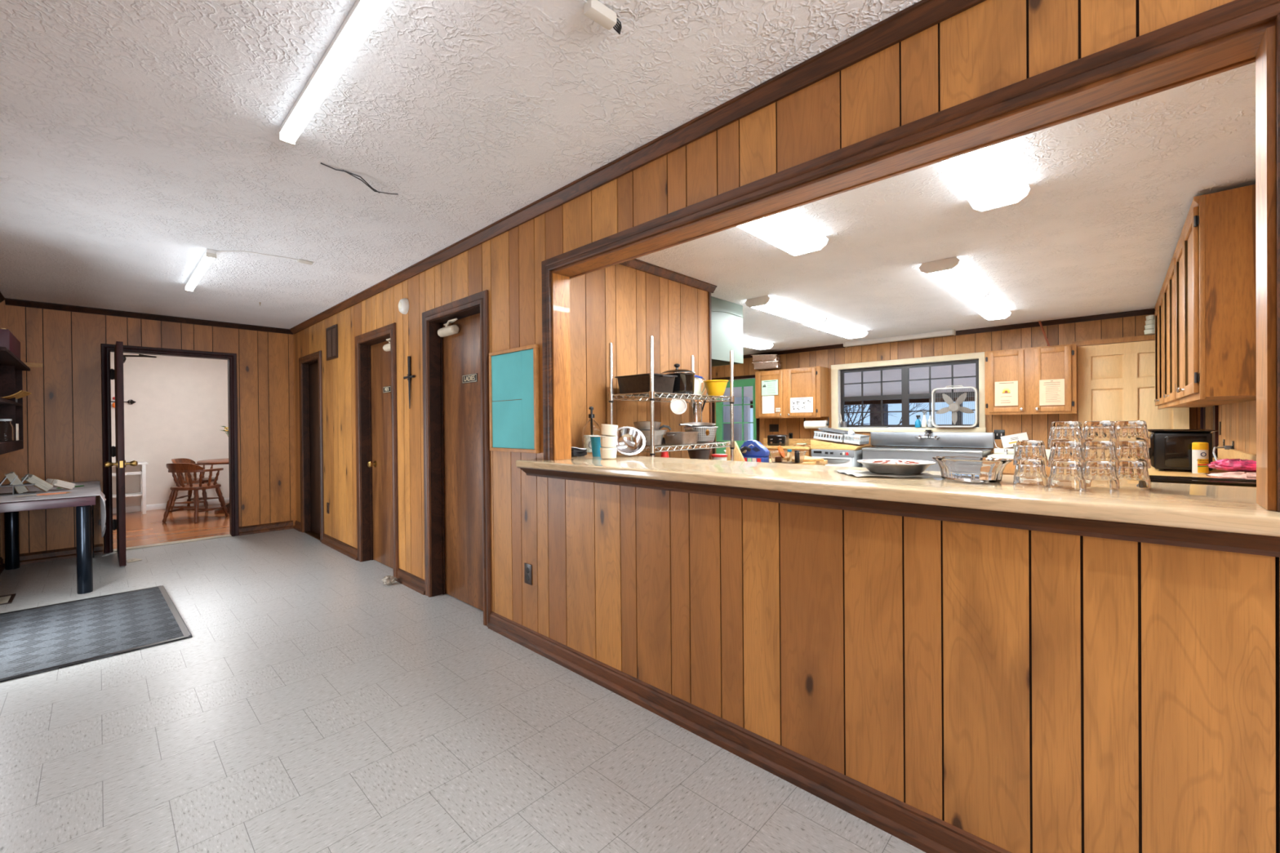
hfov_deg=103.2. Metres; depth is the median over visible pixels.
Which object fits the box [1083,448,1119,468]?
tumbler
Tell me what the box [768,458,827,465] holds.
work table
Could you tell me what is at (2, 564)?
baseboard
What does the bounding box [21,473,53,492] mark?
bundle
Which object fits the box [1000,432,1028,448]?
sign
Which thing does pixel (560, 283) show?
trim
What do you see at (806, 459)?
cutting board
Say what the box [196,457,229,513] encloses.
round table
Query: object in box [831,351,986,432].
window
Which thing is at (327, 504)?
wall outlet
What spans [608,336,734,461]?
wire rack
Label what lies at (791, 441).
countertop
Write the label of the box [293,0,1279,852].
wall
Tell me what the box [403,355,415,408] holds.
wall cross
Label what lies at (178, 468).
chair
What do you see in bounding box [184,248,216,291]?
strip light
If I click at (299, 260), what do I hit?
block
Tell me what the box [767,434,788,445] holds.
toaster
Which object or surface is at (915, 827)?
baseboard
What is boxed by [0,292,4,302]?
trim
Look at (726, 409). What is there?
wall
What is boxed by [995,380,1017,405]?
paper
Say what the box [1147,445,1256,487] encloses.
countertop
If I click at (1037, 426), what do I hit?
wall
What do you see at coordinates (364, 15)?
strip light
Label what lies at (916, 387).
porch roof
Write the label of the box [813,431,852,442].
crate
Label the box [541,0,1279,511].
trim
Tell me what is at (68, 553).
baseboard
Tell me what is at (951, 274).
kitchen ceiling light
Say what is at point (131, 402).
wall ornament
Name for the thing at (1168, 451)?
microwave
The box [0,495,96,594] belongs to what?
table
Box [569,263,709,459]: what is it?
wall partition
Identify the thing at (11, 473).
bundle
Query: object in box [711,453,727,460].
tub
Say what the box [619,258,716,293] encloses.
trim
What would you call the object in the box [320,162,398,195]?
loose wires
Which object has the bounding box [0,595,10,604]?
grille
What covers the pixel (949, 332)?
ceiling light
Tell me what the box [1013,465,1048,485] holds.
tumbler
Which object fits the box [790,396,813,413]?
chart
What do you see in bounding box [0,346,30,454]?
wall shelf
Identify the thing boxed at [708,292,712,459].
trim
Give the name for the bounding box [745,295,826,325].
kitchen ceiling light
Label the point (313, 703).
floor
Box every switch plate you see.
[994,430,1004,439]
[1218,421,1221,435]
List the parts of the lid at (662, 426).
handle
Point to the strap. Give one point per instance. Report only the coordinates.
(745, 447)
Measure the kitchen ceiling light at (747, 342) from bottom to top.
0.081 m
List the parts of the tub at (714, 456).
lid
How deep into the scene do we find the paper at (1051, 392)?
5.83 m
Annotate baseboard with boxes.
[0,556,4,574]
[19,520,293,564]
[112,497,229,513]
[293,520,1011,852]
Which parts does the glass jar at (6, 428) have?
lid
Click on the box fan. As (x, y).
(955, 406)
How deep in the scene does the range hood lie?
4.97 m
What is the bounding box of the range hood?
[711,296,743,366]
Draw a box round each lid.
[658,425,671,443]
[670,399,687,414]
[777,445,783,451]
[817,427,848,434]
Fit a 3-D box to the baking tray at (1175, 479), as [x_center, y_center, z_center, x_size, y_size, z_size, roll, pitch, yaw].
[2.915,0.283,2.659,0.564,0.018,0.234,0,0,40]
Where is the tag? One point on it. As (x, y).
(707, 432)
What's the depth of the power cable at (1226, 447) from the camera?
3.87 m
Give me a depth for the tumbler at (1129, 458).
1.40 m
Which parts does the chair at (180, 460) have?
leg, crest rail, leg, seat, arm rail, leg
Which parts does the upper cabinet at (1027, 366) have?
door, door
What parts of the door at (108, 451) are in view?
knob, latch plate, knob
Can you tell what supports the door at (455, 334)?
in the wall at (1020, 691)
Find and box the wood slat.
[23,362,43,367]
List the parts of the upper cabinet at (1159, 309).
door, door, frame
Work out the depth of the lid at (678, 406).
3.50 m
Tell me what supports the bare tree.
on the ground
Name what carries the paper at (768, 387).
attached to the upper cabinet at (813, 381)
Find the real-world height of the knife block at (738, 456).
0.200 m
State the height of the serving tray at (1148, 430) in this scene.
0.016 m
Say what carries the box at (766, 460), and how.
on the work table at (824, 462)
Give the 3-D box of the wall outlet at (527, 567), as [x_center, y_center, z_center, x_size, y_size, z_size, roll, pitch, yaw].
[-0.634,0.836,2.874,0.070,0.115,0.008,0,0,43]
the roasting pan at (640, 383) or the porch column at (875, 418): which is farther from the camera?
the porch column at (875, 418)
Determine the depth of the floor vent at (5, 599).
3.73 m
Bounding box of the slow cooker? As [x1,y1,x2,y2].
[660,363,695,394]
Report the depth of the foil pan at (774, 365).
8.40 m
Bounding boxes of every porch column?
[870,404,888,424]
[955,403,962,424]
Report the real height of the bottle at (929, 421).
0.175 m
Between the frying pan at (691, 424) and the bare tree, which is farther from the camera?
the bare tree
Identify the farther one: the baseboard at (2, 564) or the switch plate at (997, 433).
the switch plate at (997, 433)
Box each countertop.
[762,438,817,449]
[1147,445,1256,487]
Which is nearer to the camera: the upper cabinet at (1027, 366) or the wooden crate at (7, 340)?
the wooden crate at (7, 340)
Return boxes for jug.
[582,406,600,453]
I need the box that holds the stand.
[0,474,36,496]
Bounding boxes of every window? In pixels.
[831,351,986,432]
[1200,405,1218,457]
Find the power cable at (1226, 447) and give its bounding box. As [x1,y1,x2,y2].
[1212,445,1234,471]
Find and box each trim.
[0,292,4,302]
[4,297,293,334]
[288,0,986,333]
[517,466,1279,557]
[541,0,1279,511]
[551,19,1275,279]
[551,272,571,460]
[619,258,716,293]
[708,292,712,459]
[742,308,1155,358]
[1255,25,1275,510]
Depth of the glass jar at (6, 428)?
3.50 m
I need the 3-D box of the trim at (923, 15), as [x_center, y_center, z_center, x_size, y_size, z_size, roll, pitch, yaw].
[-0.492,-1.179,2.683,10.360,0.054,0.050,0,0,43]
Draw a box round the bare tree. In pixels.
[844,403,928,427]
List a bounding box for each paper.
[761,379,777,395]
[762,395,773,413]
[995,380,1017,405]
[1039,378,1064,405]
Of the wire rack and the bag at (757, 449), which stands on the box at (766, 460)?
the bag at (757, 449)
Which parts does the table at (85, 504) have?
leg, leg, leg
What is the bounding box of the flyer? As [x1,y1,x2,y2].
[835,470,941,477]
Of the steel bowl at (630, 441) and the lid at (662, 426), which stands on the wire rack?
the lid at (662, 426)
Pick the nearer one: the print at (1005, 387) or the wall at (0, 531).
the wall at (0, 531)
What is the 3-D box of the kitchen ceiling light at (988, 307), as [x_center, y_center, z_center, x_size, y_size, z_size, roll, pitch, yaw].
[3.505,-1.214,5.130,0.254,0.081,1.295,0,0,43]
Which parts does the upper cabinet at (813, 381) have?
door, door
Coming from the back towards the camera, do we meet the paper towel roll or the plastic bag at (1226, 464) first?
the paper towel roll
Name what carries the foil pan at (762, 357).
on the foil pan at (774, 365)
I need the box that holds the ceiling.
[0,0,1255,355]
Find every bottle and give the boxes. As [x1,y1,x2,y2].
[915,414,920,426]
[921,410,927,426]
[927,414,933,426]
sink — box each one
[861,431,994,471]
[987,444,1050,460]
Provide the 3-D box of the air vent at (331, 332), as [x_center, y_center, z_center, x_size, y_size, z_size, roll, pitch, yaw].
[-3.170,-0.862,5.221,0.340,0.336,0.013,0,0,43]
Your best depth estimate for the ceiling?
2.31 m
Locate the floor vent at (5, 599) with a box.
[0,593,16,604]
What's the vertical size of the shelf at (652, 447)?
0.038 m
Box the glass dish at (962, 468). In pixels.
[932,456,1012,482]
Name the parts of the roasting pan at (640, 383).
handle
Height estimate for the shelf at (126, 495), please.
0.020 m
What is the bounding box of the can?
[1191,442,1210,474]
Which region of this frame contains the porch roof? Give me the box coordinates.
[723,363,975,402]
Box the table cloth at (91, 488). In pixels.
[0,480,106,537]
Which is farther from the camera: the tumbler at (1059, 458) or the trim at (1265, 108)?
the tumbler at (1059, 458)
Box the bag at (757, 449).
[739,440,769,457]
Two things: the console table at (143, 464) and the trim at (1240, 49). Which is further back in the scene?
the console table at (143, 464)
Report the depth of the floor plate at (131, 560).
4.78 m
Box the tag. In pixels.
[705,429,709,435]
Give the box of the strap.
[739,445,751,453]
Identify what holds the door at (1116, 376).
in the wall at (1037, 426)
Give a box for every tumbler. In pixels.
[1013,440,1048,466]
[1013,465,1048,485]
[1048,421,1085,448]
[1048,448,1085,468]
[1048,467,1085,488]
[1083,421,1119,448]
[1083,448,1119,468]
[1083,467,1119,488]
[1115,420,1151,448]
[1115,447,1151,468]
[1116,467,1151,488]
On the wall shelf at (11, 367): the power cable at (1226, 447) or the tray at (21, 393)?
the tray at (21, 393)
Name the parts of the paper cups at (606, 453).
cream tub, cream tub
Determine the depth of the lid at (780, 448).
4.63 m
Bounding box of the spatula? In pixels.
[702,392,707,411]
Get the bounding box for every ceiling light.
[736,211,829,256]
[742,337,773,350]
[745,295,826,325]
[802,316,868,338]
[843,328,955,346]
[919,257,990,301]
[942,139,1031,212]
[963,291,1011,320]
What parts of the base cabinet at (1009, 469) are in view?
drawer, drawer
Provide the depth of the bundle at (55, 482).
4.22 m
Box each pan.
[614,373,677,394]
[633,421,661,430]
[639,429,666,444]
[664,431,700,444]
[679,422,715,426]
[751,354,781,362]
[751,360,782,370]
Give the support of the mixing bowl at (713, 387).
on the wire rack
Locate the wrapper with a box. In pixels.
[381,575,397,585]
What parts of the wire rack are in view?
post, post, post, post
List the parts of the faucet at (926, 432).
spout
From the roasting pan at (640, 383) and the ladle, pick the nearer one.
the roasting pan at (640, 383)
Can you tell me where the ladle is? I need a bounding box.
[694,374,705,380]
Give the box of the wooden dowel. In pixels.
[1038,320,1050,346]
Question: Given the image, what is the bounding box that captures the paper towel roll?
[804,417,829,428]
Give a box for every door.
[100,341,239,567]
[298,350,324,542]
[355,322,399,577]
[422,289,491,626]
[711,374,759,453]
[1071,334,1190,448]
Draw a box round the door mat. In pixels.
[0,585,192,682]
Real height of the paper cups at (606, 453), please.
0.192 m
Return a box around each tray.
[0,483,36,496]
[1,390,31,399]
[858,426,888,427]
[1147,429,1217,432]
[1149,475,1256,486]
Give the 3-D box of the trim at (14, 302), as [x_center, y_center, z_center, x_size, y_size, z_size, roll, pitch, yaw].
[-5.036,-1.153,5.445,0.050,0.054,2.228,0,0,43]
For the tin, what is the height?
0.038 m
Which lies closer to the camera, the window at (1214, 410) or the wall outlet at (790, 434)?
the window at (1214, 410)
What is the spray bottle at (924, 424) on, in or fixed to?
on the window at (837, 398)
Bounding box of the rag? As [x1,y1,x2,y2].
[847,429,854,437]
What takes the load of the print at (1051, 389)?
attached to the paper at (1051, 392)
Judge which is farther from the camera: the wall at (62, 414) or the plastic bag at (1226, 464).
the wall at (62, 414)
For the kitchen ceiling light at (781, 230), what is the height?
0.081 m
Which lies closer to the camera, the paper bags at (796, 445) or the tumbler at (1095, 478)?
the tumbler at (1095, 478)
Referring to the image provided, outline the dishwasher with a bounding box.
[811,448,862,467]
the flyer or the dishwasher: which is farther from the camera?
the dishwasher
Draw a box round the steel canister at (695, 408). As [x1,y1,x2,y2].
[688,402,702,422]
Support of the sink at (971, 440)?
on the floor
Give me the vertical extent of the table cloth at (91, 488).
0.506 m
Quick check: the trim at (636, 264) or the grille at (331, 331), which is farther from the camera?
the grille at (331, 331)
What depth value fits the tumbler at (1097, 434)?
1.40 m
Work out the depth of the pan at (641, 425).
3.39 m
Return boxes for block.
[297,258,312,265]
[725,441,745,461]
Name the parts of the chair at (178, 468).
leg, crest rail, seat, arm rail, leg, leg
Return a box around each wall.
[0,300,295,564]
[0,531,0,556]
[110,351,229,507]
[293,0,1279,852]
[711,314,1199,454]
[723,396,750,440]
[1203,400,1256,454]
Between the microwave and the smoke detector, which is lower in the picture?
the microwave
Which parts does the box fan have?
blade, blade, blade, blade, blade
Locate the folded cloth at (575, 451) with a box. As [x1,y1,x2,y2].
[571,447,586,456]
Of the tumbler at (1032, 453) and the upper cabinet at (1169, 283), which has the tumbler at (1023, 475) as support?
the tumbler at (1032, 453)
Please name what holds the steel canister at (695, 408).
on the wire rack
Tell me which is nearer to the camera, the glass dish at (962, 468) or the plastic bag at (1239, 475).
the glass dish at (962, 468)
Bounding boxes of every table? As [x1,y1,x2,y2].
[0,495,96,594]
[111,461,147,514]
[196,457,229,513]
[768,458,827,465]
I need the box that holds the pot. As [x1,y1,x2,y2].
[839,413,847,427]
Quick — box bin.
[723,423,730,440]
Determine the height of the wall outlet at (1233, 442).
0.115 m
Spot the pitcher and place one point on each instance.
(697, 388)
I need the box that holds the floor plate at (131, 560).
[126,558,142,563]
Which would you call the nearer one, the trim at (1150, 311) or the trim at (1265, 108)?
the trim at (1265, 108)
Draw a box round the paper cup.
[589,435,600,457]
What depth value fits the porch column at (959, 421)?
9.09 m
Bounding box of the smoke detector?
[398,297,408,314]
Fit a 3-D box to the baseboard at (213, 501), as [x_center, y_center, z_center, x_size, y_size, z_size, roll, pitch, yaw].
[-7.465,1.231,7.692,0.020,0.086,5.160,0,0,43]
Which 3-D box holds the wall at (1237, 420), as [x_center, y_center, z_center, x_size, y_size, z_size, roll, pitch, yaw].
[3.861,-0.023,3.070,0.120,2.450,6.220,0,0,43]
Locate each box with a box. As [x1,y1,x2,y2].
[15,423,18,440]
[742,456,768,462]
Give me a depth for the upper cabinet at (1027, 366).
5.98 m
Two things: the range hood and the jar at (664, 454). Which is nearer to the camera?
the jar at (664, 454)
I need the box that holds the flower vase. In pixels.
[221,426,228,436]
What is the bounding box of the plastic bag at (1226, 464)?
[1206,458,1256,472]
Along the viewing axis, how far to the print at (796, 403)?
7.91 m
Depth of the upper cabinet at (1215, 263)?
2.61 m
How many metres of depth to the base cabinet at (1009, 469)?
5.94 m
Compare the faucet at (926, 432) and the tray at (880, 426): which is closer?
the faucet at (926, 432)
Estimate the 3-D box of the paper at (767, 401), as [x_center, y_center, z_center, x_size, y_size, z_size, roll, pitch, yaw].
[2.097,-0.358,8.298,0.214,0.285,0.002,0,0,43]
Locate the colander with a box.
[683,426,718,442]
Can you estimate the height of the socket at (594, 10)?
0.034 m
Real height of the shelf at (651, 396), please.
0.038 m
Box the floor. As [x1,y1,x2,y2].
[0,502,925,852]
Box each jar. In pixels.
[0,418,13,441]
[660,451,669,457]
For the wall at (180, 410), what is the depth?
7.88 m
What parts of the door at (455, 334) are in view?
closer arm, sign plate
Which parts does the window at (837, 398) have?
sash, sash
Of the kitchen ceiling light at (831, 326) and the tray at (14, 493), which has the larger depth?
the kitchen ceiling light at (831, 326)
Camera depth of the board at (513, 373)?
2.92 m
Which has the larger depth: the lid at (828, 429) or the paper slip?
the lid at (828, 429)
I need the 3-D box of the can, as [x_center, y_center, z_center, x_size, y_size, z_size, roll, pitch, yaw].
[3.404,0.191,3.081,0.070,0.190,0.072,0,0,25]
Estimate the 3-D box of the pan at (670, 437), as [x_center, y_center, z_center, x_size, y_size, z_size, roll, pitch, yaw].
[0.290,0.080,3.586,0.212,0.082,0.245,0,0,43]
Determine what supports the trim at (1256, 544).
attached to the wall at (1020, 691)
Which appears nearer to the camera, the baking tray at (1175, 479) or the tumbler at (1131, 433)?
the tumbler at (1131, 433)
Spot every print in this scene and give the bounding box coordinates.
[743,457,760,462]
[791,398,811,409]
[1000,382,1010,403]
[1044,382,1060,402]
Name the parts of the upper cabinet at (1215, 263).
knob, door, door, frame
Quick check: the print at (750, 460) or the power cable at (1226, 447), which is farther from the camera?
the print at (750, 460)
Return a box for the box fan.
[931,385,978,426]
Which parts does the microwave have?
door, panel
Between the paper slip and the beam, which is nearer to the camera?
the paper slip
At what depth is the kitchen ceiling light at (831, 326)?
6.17 m
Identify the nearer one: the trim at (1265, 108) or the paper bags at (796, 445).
the trim at (1265, 108)
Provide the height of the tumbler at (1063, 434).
0.075 m
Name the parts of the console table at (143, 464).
rail, leg, leg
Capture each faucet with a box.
[915,430,939,439]
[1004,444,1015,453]
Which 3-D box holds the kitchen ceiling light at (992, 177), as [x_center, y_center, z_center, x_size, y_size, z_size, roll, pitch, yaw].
[1.468,-1.180,2.212,0.259,0.081,1.220,0,0,43]
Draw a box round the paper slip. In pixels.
[17,494,36,497]
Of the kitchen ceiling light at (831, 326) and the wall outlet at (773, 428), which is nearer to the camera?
the kitchen ceiling light at (831, 326)
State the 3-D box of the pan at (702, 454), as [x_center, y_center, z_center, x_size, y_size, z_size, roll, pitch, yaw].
[0.447,0.248,3.812,0.180,0.150,0.180,0,0,43]
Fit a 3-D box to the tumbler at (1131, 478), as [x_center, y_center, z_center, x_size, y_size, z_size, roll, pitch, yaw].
[1.381,0.133,1.429,0.082,0.075,0.082,0,0,10]
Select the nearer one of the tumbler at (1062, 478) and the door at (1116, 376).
the tumbler at (1062, 478)
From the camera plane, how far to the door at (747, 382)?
9.15 m
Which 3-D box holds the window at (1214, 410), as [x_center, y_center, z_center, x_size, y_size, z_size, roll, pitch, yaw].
[5.424,-0.321,4.798,0.080,1.200,1.045,0,0,43]
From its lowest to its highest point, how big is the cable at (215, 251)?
0.009 m
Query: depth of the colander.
3.71 m
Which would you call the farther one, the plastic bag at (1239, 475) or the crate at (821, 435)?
the crate at (821, 435)
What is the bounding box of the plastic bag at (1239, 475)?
[1206,471,1256,479]
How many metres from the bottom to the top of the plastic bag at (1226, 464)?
0.070 m
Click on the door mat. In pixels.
(45, 638)
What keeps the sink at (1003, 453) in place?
in the base cabinet at (1009, 469)
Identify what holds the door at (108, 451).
in the wall at (62, 414)
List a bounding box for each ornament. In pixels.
[111,396,136,408]
[1143,315,1155,334]
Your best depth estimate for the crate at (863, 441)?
7.21 m
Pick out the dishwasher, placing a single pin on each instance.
(846, 458)
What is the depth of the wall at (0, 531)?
4.62 m
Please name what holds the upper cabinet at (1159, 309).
attached to the wall at (1237, 420)
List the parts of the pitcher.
handle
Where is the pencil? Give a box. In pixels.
[36,492,69,495]
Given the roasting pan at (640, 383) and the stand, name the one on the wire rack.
the roasting pan at (640, 383)
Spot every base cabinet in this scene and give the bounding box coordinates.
[766,448,811,458]
[1002,458,1050,476]
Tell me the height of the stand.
0.147 m
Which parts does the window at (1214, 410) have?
pane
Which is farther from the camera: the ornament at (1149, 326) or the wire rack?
the ornament at (1149, 326)
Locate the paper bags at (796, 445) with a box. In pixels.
[791,444,810,446]
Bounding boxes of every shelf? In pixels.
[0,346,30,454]
[112,492,142,497]
[612,391,730,403]
[640,441,731,452]
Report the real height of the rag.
0.116 m
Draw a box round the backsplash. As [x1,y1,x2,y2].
[870,431,994,448]
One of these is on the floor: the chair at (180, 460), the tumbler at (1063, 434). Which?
the chair at (180, 460)
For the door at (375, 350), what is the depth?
4.63 m
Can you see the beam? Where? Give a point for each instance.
(967, 398)
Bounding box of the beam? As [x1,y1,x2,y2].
[750,396,974,408]
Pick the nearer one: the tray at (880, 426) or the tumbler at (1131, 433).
the tumbler at (1131, 433)
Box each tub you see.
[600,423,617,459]
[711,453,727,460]
[768,449,808,463]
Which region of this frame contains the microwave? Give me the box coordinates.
[1147,432,1212,471]
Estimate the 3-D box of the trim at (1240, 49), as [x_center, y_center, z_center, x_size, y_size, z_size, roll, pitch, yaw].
[0.460,-0.848,1.921,2.550,0.065,0.131,0,0,43]
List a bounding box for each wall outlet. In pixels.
[326,502,328,513]
[524,563,532,585]
[768,424,778,431]
[788,432,792,438]
[1231,440,1234,448]
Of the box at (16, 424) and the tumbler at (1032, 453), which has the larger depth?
the box at (16, 424)
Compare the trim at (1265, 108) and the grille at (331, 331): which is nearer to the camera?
the trim at (1265, 108)
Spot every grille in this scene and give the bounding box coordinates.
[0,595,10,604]
[327,327,336,358]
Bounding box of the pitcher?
[693,377,705,395]
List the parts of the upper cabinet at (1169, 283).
door, door, frame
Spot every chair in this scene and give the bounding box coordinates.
[162,463,228,523]
[168,457,222,512]
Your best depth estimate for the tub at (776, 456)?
4.53 m
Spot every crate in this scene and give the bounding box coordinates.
[0,328,20,359]
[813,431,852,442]
[843,433,870,444]
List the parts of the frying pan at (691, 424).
handle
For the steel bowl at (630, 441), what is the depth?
3.05 m
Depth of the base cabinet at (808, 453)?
7.66 m
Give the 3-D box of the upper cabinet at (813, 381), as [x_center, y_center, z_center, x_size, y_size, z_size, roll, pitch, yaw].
[2.433,-0.528,8.207,1.115,0.780,0.373,0,0,43]
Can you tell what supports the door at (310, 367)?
in the wall at (1020, 691)
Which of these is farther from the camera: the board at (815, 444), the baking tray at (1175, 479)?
the board at (815, 444)
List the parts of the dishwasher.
door, control panel, handle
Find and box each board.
[488,344,540,453]
[803,455,823,462]
[810,439,872,449]
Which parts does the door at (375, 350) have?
knob, sign plate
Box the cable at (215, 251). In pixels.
[215,250,297,260]
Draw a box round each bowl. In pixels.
[615,426,645,455]
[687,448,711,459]
[702,379,728,395]
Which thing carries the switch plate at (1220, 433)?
attached to the wall at (1237, 420)
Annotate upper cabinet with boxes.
[755,366,829,418]
[984,343,1077,414]
[1154,284,1225,408]
[1163,252,1249,407]
[1174,184,1256,404]
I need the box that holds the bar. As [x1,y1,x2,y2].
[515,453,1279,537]
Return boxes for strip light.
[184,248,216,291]
[278,0,392,145]
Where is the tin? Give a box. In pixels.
[856,458,935,474]
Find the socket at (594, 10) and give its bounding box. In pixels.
[583,0,622,34]
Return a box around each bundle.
[4,471,29,493]
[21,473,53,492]
[45,478,75,489]
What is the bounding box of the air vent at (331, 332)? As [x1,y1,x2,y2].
[325,324,337,360]
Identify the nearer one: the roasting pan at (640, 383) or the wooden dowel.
the roasting pan at (640, 383)

